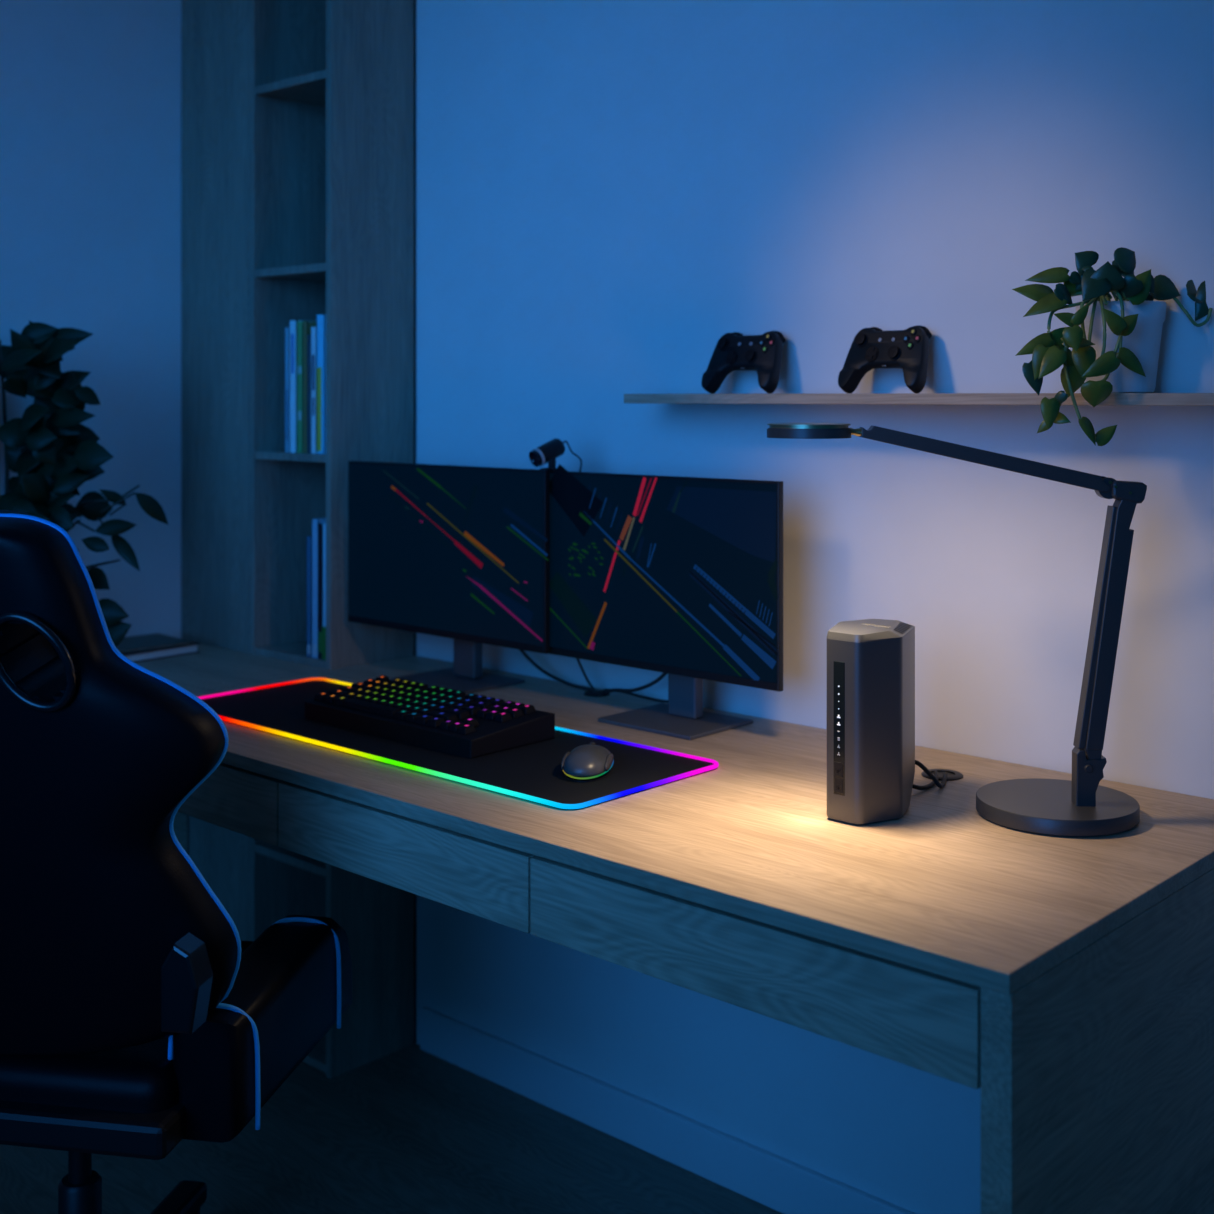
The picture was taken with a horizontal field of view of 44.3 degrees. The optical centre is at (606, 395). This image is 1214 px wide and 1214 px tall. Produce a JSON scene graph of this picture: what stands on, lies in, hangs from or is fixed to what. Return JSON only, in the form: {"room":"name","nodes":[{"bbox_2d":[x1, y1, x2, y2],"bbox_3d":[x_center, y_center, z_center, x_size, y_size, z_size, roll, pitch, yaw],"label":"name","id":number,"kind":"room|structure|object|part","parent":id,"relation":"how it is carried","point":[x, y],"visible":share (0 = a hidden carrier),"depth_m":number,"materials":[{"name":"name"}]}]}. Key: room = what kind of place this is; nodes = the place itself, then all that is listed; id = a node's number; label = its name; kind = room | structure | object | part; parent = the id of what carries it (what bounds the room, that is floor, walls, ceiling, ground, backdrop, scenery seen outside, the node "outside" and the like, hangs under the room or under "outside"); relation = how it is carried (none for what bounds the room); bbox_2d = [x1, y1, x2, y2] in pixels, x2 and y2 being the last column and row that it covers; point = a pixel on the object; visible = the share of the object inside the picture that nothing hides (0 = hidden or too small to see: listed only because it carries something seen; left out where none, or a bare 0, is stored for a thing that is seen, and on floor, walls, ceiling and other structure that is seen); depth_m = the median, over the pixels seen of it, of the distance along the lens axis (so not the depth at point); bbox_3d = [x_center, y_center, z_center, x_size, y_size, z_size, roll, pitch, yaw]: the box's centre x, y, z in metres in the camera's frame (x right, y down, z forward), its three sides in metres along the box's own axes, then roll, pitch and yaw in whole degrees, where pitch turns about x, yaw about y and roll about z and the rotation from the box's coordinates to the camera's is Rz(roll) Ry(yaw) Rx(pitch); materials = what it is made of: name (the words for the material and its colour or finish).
{"room":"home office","nodes":[
{"label":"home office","id":0,"kind":"room"},
{"bbox_2d":[0,0,181,638],"bbox_3d":[-1.950,-0.050,1.972,0.100,2.600,3.473,0,0,42],"label":"wall","id":1,"kind":"structure","parent":0,"point":[91,90],"depth_m":2.95,"materials":[{"name":"paint"}]},
{"bbox_2d":[0,1043,782,1213],"bbox_3d":[-0.324,1.300,0.550,4.420,0.100,3.573,0,0,42],"label":"floor","id":2,"kind":"structure","parent":0,"point":[409,1130],"depth_m":2.43,"materials":[{"name":"brown wood"}]},
{"bbox_2d":[0,510,352,1213],"bbox_3d":[-0.660,0.688,1.891,0.631,1.124,0.618,0,0,11],"label":"gaming chair","id":3,"kind":"object","parent":2,"relation":"on","point":[137,1020],"visible":1,"depth_m":1.65,"materials":[{"name":"black leather"}]},
{"bbox_3d":[-0.615,0.284,1.590,0.100,0.110,0.029,0,0,11],"label":"strap hole trim","id":4,"kind":"part","parent":3,"relation":"part of","materials":[{"name":"black"}]},
{"bbox_3d":[-0.671,0.840,1.837,0.440,0.080,0.340,0,0,10],"label":"tilt frame","id":5,"kind":"part","parent":3,"relation":"part of","materials":[{"name":"black plastic"}]},
{"bbox_3d":[-0.699,0.436,1.683,0.540,0.621,0.194,0,0,10],"label":"backrest","id":6,"kind":"part","parent":3,"relation":"part of","materials":[{"name":"black leather"}]},
{"bbox_3d":[-0.659,0.802,1.903,0.420,0.095,0.425,0,0,10],"label":"seat","id":7,"kind":"part","parent":3,"relation":"part of","materials":[{"name":"black leather"}]},
{"bbox_3d":[-0.631,1.160,2.038,0.044,0.030,0.290,0,0,11],"label":"leg","id":8,"kind":"part","parent":3,"relation":"part of","materials":[{"name":"black plastic"}]},
{"bbox_2d":[182,0,415,1078],"bbox_3d":[-0.622,0.032,2.970,0.502,2.436,0.203,0,0,42],"label":"bookcase","id":9,"kind":"object","parent":2,"relation":"on","point":[299,116],"visible":0.76,"depth_m":2.91,"materials":[{"name":"brown wood"}]},
{"bbox_3d":[-0.780,0.025,2.989,0.242,2.390,0.018,0,0,43],"label":"door","id":10,"kind":"part","parent":9,"relation":"part of","materials":[{"name":"brown wood"}]},
{"bbox_2d":[285,327,288,451],"bbox_3d":[-0.563,-0.012,2.883,0.014,0.238,0.136,0,0,42],"label":"book","id":11,"kind":"object","parent":9,"relation":"on","point":[286,328],"visible":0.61,"depth_m":2.83,"materials":[{"name":"paper"}]},
{"bbox_2d":[286,390,286,439],"bbox_3d":[-0.609,0.036,2.833,0.003,0.095,0.001,0,0,43],"label":"print","id":12,"kind":"object","parent":11,"relation":"attached to","point":[286,390],"depth_m":2.83,"materials":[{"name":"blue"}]},
{"bbox_3d":[-0.534,-0.593,2.886,0.228,0.015,0.194,0,0,43],"label":"shelf","id":13,"kind":"part","parent":9,"relation":"part of","materials":[{"name":"brown wood"}]},
{"bbox_3d":[-0.534,-0.237,2.886,0.228,0.015,0.194,0,0,43],"label":"shelf","id":14,"kind":"part","parent":9,"relation":"part of","materials":[{"name":"brown wood"}]},
{"bbox_3d":[-0.534,0.115,2.886,0.228,0.015,0.194,0,0,43],"label":"shelf","id":15,"kind":"part","parent":9,"relation":"part of","materials":[{"name":"brown wood"}]},
{"bbox_3d":[-0.534,0.495,2.886,0.228,0.015,0.194,0,0,43],"label":"shelf","id":16,"kind":"part","parent":9,"relation":"part of","materials":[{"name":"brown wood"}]},
{"bbox_3d":[-0.534,0.877,2.886,0.228,0.015,0.194,0,0,43],"label":"shelf","id":17,"kind":"part","parent":9,"relation":"part of","materials":[{"name":"brown wood"}]},
{"bbox_2d":[289,320,315,452],"bbox_3d":[-0.549,-0.018,2.870,0.023,0.250,0.136,0,0,42],"label":"book","id":18,"kind":"object","parent":9,"relation":"on","point":[292,324],"visible":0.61,"depth_m":2.82,"materials":[{"name":"paper"}]},
{"bbox_2d":[291,334,293,372],"bbox_3d":[-0.595,-0.080,2.821,0.008,0.075,0.001,0,0,43],"label":"print","id":19,"kind":"object","parent":18,"relation":"attached to","point":[292,335],"depth_m":2.82,"materials":[{"name":"blue paper"}]},
{"bbox_2d":[297,321,312,452],"bbox_3d":[-0.533,-0.017,2.856,0.020,0.248,0.136,0,0,42],"label":"book","id":20,"kind":"object","parent":9,"relation":"on","point":[299,323],"visible":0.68,"depth_m":2.81,"materials":[{"name":"paper"}]},
{"bbox_2d":[298,366,301,373],"bbox_3d":[-0.579,-0.049,2.806,0.012,0.015,0.001,0,0,43],"label":"print","id":21,"kind":"object","parent":20,"relation":"attached to","point":[299,367],"depth_m":2.80,"materials":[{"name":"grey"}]},
{"bbox_2d":[298,411,301,419],"bbox_3d":[-0.579,0.036,2.806,0.012,0.017,0.001,0,0,43],"label":"print","id":22,"kind":"object","parent":20,"relation":"attached to","point":[299,412],"depth_m":2.80,"materials":[{"name":"grey"}]},
{"bbox_2d":[306,536,311,656],"bbox_3d":[-0.514,0.375,2.834,0.016,0.225,0.131,0,0,42],"label":"book","id":23,"kind":"object","parent":9,"relation":"on","point":[308,538],"visible":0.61,"depth_m":2.79,"materials":[{"name":"paper"}]},
{"bbox_2d":[307,644,310,654],"bbox_3d":[-0.558,0.474,2.787,0.010,0.018,0.001,0,0,43],"label":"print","id":24,"kind":"object","parent":23,"relation":"attached to","point":[308,645],"depth_m":2.79,"materials":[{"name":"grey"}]},
{"bbox_2d":[307,335,310,452],"bbox_3d":[-0.512,-0.004,2.837,0.010,0.222,0.135,0,0,42],"label":"book","id":25,"kind":"object","parent":9,"relation":"on","point":[308,336],"visible":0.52,"depth_m":2.79,"materials":[{"name":"paper"}]},
{"bbox_2d":[303,321,315,452],"bbox_3d":[-0.520,-0.016,2.845,0.013,0.247,0.135,0,0,42],"label":"book","id":26,"kind":"object","parent":9,"relation":"on","point":[307,325],"visible":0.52,"depth_m":2.79,"materials":[{"name":"paper"}]},
{"bbox_2d":[311,327,315,453],"bbox_3d":[-0.502,-0.011,2.827,0.017,0.236,0.136,0,0,42],"label":"book","id":27,"kind":"object","parent":9,"relation":"on","point":[313,329],"visible":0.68,"depth_m":2.78,"materials":[{"name":"paper"}]},
{"bbox_2d":[312,398,313,415],"bbox_3d":[-0.547,0.020,2.777,0.005,0.033,0.001,0,0,43],"label":"print","id":28,"kind":"object","parent":27,"relation":"attached to","point":[312,398],"depth_m":2.78,"materials":[{"name":"blue"}]},
{"bbox_2d":[312,355,314,389],"bbox_3d":[-0.547,-0.044,2.777,0.007,0.066,0.001,0,0,43],"label":"print","id":29,"kind":"object","parent":27,"relation":"on","point":[313,356],"depth_m":2.78,"materials":[{"name":"blue paper"}]},
{"bbox_3d":[-0.534,1.238,2.886,0.228,0.015,0.194,0,0,43],"label":"shelf","id":30,"kind":"part","parent":9,"relation":"part of","materials":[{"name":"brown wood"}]},
{"bbox_2d":[312,518,325,657],"bbox_3d":[-0.500,0.359,2.822,0.020,0.258,0.131,0,0,42],"label":"book","id":31,"kind":"object","parent":9,"relation":"on","point":[315,522],"visible":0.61,"depth_m":2.77,"materials":[{"name":"paper"}]},
{"bbox_2d":[313,644,316,655],"bbox_3d":[-0.544,0.472,2.774,0.012,0.021,0.001,0,0,43],"label":"print","id":32,"kind":"object","parent":31,"relation":"attached to","point":[314,645],"depth_m":2.77,"materials":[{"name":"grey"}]},
{"bbox_2d":[318,524,321,658],"bbox_3d":[-0.488,0.363,2.811,0.012,0.250,0.131,0,0,42],"label":"book","id":33,"kind":"object","parent":9,"relation":"on","point":[319,525],"visible":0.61,"depth_m":2.76,"materials":[{"name":"paper"}]},
{"bbox_2d":[318,632,321,652],"bbox_3d":[-0.532,0.456,2.763,0.012,0.038,0.001,0,0,43],"label":"print","id":34,"kind":"object","parent":33,"relation":"attached to","point":[319,633],"depth_m":2.76,"materials":[{"name":"green paper"}]},
{"bbox_2d":[316,314,325,453],"bbox_3d":[-0.486,-0.022,2.812,0.025,0.258,0.136,0,0,42],"label":"book","id":35,"kind":"object","parent":9,"relation":"on","point":[320,319],"visible":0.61,"depth_m":2.76,"materials":[{"name":"paper"}]},
{"bbox_2d":[317,368,320,450],"bbox_3d":[-0.534,0.025,2.765,0.013,0.155,0.001,0,0,43],"label":"print","id":36,"kind":"object","parent":35,"relation":"attached to","point":[318,369],"depth_m":2.76},
{"bbox_2d":[322,523,325,659],"bbox_3d":[-0.475,0.362,2.799,0.022,0.252,0.131,0,0,42],"label":"book","id":37,"kind":"object","parent":9,"relation":"on","point":[323,524],"visible":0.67,"depth_m":2.75,"materials":[{"name":"paper"}]},
{"bbox_2d":[322,627,325,659],"bbox_3d":[-0.519,0.458,2.751,0.022,0.060,0.001,0,0,43],"label":"print","id":38,"kind":"object","parent":37,"relation":"attached to","point":[323,628],"depth_m":2.75,"materials":[{"name":"green paper"}]},
{"bbox_2d":[325,315,325,453],"bbox_3d":[-0.471,-0.021,2.799,0.015,0.256,0.135,0,0,42],"label":"book","id":39,"kind":"object","parent":9,"relation":"on","point":[325,315],"visible":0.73,"depth_m":2.75,"materials":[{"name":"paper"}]},
{"bbox_3d":[-0.442,0.040,2.805,0.015,2.420,0.203,0,0,43],"label":"panel","id":40,"kind":"part","parent":9,"relation":"part of","materials":[{"name":"brown wood"}]},
{"bbox_3d":[-0.556,0.040,3.042,0.502,2.420,0.005,0,0,42],"label":"panel","id":41,"kind":"part","parent":9,"relation":"part of","materials":[{"name":"brown wood"}]},
{"bbox_2d":[137,643,1213,1213],"bbox_3d":[-0.195,0.874,2.251,2.102,0.753,0.686,0,0,42],"label":"desk","id":42,"kind":"object","parent":2,"relation":"on","point":[1069,981],"visible":0.68,"depth_m":1.58,"materials":[{"name":"brown wood"}]},
{"bbox_2d":[0,321,167,645],"bbox_3d":[-1.040,0.183,2.623,0.391,0.632,0.373,0,0,42],"label":"leafy plant","id":43,"kind":"object","parent":42,"relation":"on","point":[52,454],"visible":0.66,"depth_m":2.60,"materials":[{"name":"green plant"}]},
{"bbox_3d":[-0.997,0.168,2.699,0.348,0.538,0.111,0,0,5],"label":"stem","id":44,"kind":"part","parent":43,"relation":"part of","materials":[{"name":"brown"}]},
{"bbox_2d":[122,642,199,662],"bbox_3d":[-0.915,0.491,2.873,0.150,0.018,0.200,0,0,38],"label":"book","id":45,"kind":"object","parent":42,"relation":"on","point":[152,654],"visible":0.23,"depth_m":2.84,"materials":[{"name":"paper"}]},
{"bbox_2d":[116,633,191,652],"bbox_3d":[-0.919,0.478,2.872,0.185,0.006,0.135,0,0,-45],"label":"book","id":46,"kind":"object","parent":45,"relation":"on","point":[149,641],"visible":0.52,"depth_m":2.87,"materials":[{"name":"paper"}]},
{"bbox_3d":[-1.019,0.885,2.886,0.030,0.730,0.449,0,0,43],"label":"panel","id":47,"kind":"part","parent":42,"relation":"part of","materials":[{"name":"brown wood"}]},
{"bbox_3d":[-0.621,0.569,2.198,0.483,0.088,0.020,0,0,43],"label":"drawer","id":48,"kind":"part","parent":42,"relation":"part of","materials":[{"name":"brown wood"}]},
{"bbox_3d":[-0.262,0.569,1.869,0.483,0.088,0.020,0,0,43],"label":"drawer","id":49,"kind":"part","parent":42,"relation":"part of","materials":[{"name":"brown wood"}]},
{"bbox_2d":[348,461,549,693],"bbox_3d":[-0.253,0.309,2.593,0.519,0.381,0.152,0,0,42],"label":"monitor","id":50,"kind":"object","parent":42,"relation":"on","point":[461,554],"visible":0.98,"depth_m":2.55,"materials":[{"name":"black plastic"}]},
{"bbox_2d":[199,678,718,809],"bbox_3d":[-0.275,0.496,2.202,0.906,0.007,0.301,0,0,42],"label":"desk mat","id":51,"kind":"object","parent":42,"relation":"on","point":[533,772],"visible":0.76,"depth_m":2.05,"materials":[{"name":"fabric"}]},
{"bbox_2d":[305,676,554,758],"bbox_3d":[-0.270,0.472,2.224,0.380,0.047,0.165,0,0,42],"label":"keyboard","id":52,"kind":"object","parent":51,"relation":"on","point":[450,721],"visible":1,"depth_m":2.16,"materials":[{"name":"black plastic"}]},
{"bbox_2d":[561,742,613,781],"bbox_3d":[-0.025,0.479,1.971,0.067,0.033,0.123,0,0,7],"label":"computer mouse","id":53,"kind":"object","parent":51,"relation":"on","point":[592,762],"visible":1,"depth_m":1.93,"materials":[{"name":"grey plastic"}]},
{"bbox_2d":[519,650,594,692],"bbox_3d":[-0.106,0.419,2.556,0.208,0.160,0.025,0,0,28],"label":"cable","id":54,"kind":"object","parent":42,"relation":"on","point":[523,652],"visible":0.64,"depth_m":2.55,"materials":[{"name":"black rubber"}]},
{"bbox_2d":[576,658,595,691],"bbox_3d":[-0.041,0.428,2.498,0.049,0.136,0.009,0,0,10],"label":"cable","id":55,"kind":"object","parent":42,"relation":"on","point":[578,660],"visible":0.52,"depth_m":2.50,"materials":[{"name":"black rubber"}]},
{"bbox_2d":[601,673,667,693],"bbox_3d":[0.053,0.455,2.418,0.010,0.085,0.196,0,0,-38],"label":"cable","id":56,"kind":"object","parent":42,"relation":"on","point":[662,675],"visible":0.84,"depth_m":2.42,"materials":[{"name":"black rubber"}]},
{"bbox_2d":[604,689,667,702],"bbox_3d":[0.068,0.482,2.416,0.019,0.027,0.222,0,0,-37],"label":"cable","id":57,"kind":"object","parent":42,"relation":"on","point":[630,693],"visible":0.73,"depth_m":2.43,"materials":[{"name":"black rubber"}]},
{"bbox_2d":[548,464,782,739],"bbox_3d":[0.083,0.304,2.299,0.499,0.391,0.152,0,0,42],"label":"monitor","id":58,"kind":"object","parent":42,"relation":"on","point":[680,577],"visible":0.97,"depth_m":2.25,"materials":[{"name":"black plastic"}]},
{"bbox_2d":[529,438,581,471],"bbox_3d":[-0.085,0.118,2.425,0.085,0.097,0.040,0,0,-34],"label":"webcam","id":59,"kind":"object","parent":58,"relation":"attached to","point":[548,452],"visible":0.91,"depth_m":2.41,"materials":[{"name":"black plastic"}]},
{"bbox_3d":[-0.059,0.120,2.437,0.035,0.093,0.013,0,0,20],"label":"cord","id":60,"kind":"part","parent":59,"relation":"part of","materials":[{"name":"black rubber"}]},
{"bbox_3d":[0.127,0.569,1.513,0.562,0.088,0.020,0,0,43],"label":"drawer","id":61,"kind":"part","parent":42,"relation":"part of","materials":[{"name":"brown wood"}]},
{"bbox_2d":[827,619,914,824],"bbox_3d":[0.318,0.389,1.798,0.087,0.222,0.147,0,0,22],"label":"router","id":62,"kind":"object","parent":42,"relation":"on","point":[871,662],"visible":1,"depth_m":1.74,"materials":[{"name":"grey plastic"}]},
{"bbox_3d":[0.272,0.389,1.745,0.016,0.156,0.001,0,0,43],"label":"indicator panel","id":63,"kind":"part","parent":62,"relation":"part of","materials":[{"name":"black plastic"}]},
{"bbox_2d":[912,770,938,789],"bbox_3d":[0.404,0.489,1.906,0.025,0.022,0.118,0,0,38],"label":"cable","id":64,"kind":"object","parent":42,"relation":"on","point":[925,787],"visible":0.56,"depth_m":1.89,"materials":[{"name":"black rubber"}]},
{"bbox_2d":[915,760,946,787],"bbox_3d":[0.413,0.476,1.899,0.026,0.047,0.121,0,0,39],"label":"cable","id":65,"kind":"object","parent":42,"relation":"on","point":[938,784],"visible":0.82,"depth_m":1.88,"materials":[{"name":"black rubber"}]},
{"bbox_2d":[767,422,1146,836],"bbox_3d":[0.409,0.266,1.777,0.443,0.468,0.187,0,0,0],"label":"desk lamp","id":66,"kind":"object","parent":42,"relation":"on","point":[1078,807],"visible":1,"depth_m":1.74,"materials":[{"name":"black metal"}]},
{"bbox_3d":[0.443,0.073,1.751,0.292,0.078,0.022,0,0,0],"label":"arm","id":67,"kind":"part","parent":66,"relation":"part of"},
{"bbox_3d":[0.562,0.435,1.740,0.009,0.009,0.005,0,0,0],"label":"knob","id":68,"kind":"part","parent":66,"relation":"part of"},
{"bbox_3d":[0.575,0.271,1.752,0.048,0.283,0.021,0,0,0],"label":"arm rail","id":69,"kind":"part","parent":66,"relation":"part of","materials":[{"name":"black metal"}]},
{"bbox_3d":[0.589,0.266,1.750,0.061,0.295,0.022,0,0,0],"label":"arm","id":70,"kind":"part","parent":66,"relation":"part of"},
{"bbox_3d":[0.565,0.885,1.548,0.030,0.730,0.668,0,0,43],"label":"panel","id":71,"kind":"part","parent":42,"relation":"part of","materials":[{"name":"brown wood"}]},
{"bbox_2d":[416,0,1213,1213],"bbox_3d":[0.849,-0.050,1.830,4.420,2.600,0.100,0,0,42],"label":"wall","id":72,"kind":"structure","parent":0,"point":[608,192],"depth_m":2.23,"materials":[{"name":"paint"}]},
{"bbox_2d":[420,1006,915,1213],"bbox_3d":[1.043,1.210,1.575,3.790,0.080,0.014,0,0,42],"label":"baseboard","id":73,"kind":"structure","parent":72,"relation":"attached to","point":[783,1185],"depth_m":2.46,"materials":[{"name":"white paint"}]},
{"bbox_2d":[624,393,1213,405],"bbox_3d":[0.738,0.004,1.778,1.815,0.015,0.126,0,0,42],"label":"wall shelf","id":74,"kind":"object","parent":72,"relation":"attached to","point":[1119,399],"visible":1,"depth_m":1.98,"materials":[{"name":"brown wood"}]},
{"bbox_2d":[701,331,785,393],"bbox_3d":[0.210,-0.051,2.274,0.133,0.096,0.062,0,0,42],"label":"game controller","id":75,"kind":"object","parent":74,"relation":"on","point":[734,351],"visible":1,"depth_m":2.27,"materials":[{"name":"black plastic"}]},
{"bbox_2d":[838,325,931,392],"bbox_3d":[0.395,-0.051,2.105,0.133,0.096,0.062,0,0,42],"label":"game controller","id":76,"kind":"object","parent":74,"relation":"on","point":[871,348],"visible":1,"depth_m":2.10,"materials":[{"name":"black plastic"}]},
{"bbox_2d":[1012,247,1212,445],"bbox_3d":[0.615,-0.060,1.837,0.288,0.240,0.132,0,0,-30],"label":"trailing plant","id":77,"kind":"object","parent":74,"relation":"on","point":[1115,345],"visible":0.99,"depth_m":1.79,"materials":[{"name":"green plant"}]},
{"bbox_3d":[0.644,-0.060,1.868,0.108,0.112,0.108,0,0,43],"label":"pot","id":78,"kind":"part","parent":77,"relation":"part of","materials":[{"name":"ceramic"}]},
{"bbox_3d":[0.629,-0.056,1.839,0.222,0.172,0.090,0,0,-22],"label":"stem","id":79,"kind":"part","parent":77,"relation":"part of","materials":[{"name":"green plant"}]}
]}

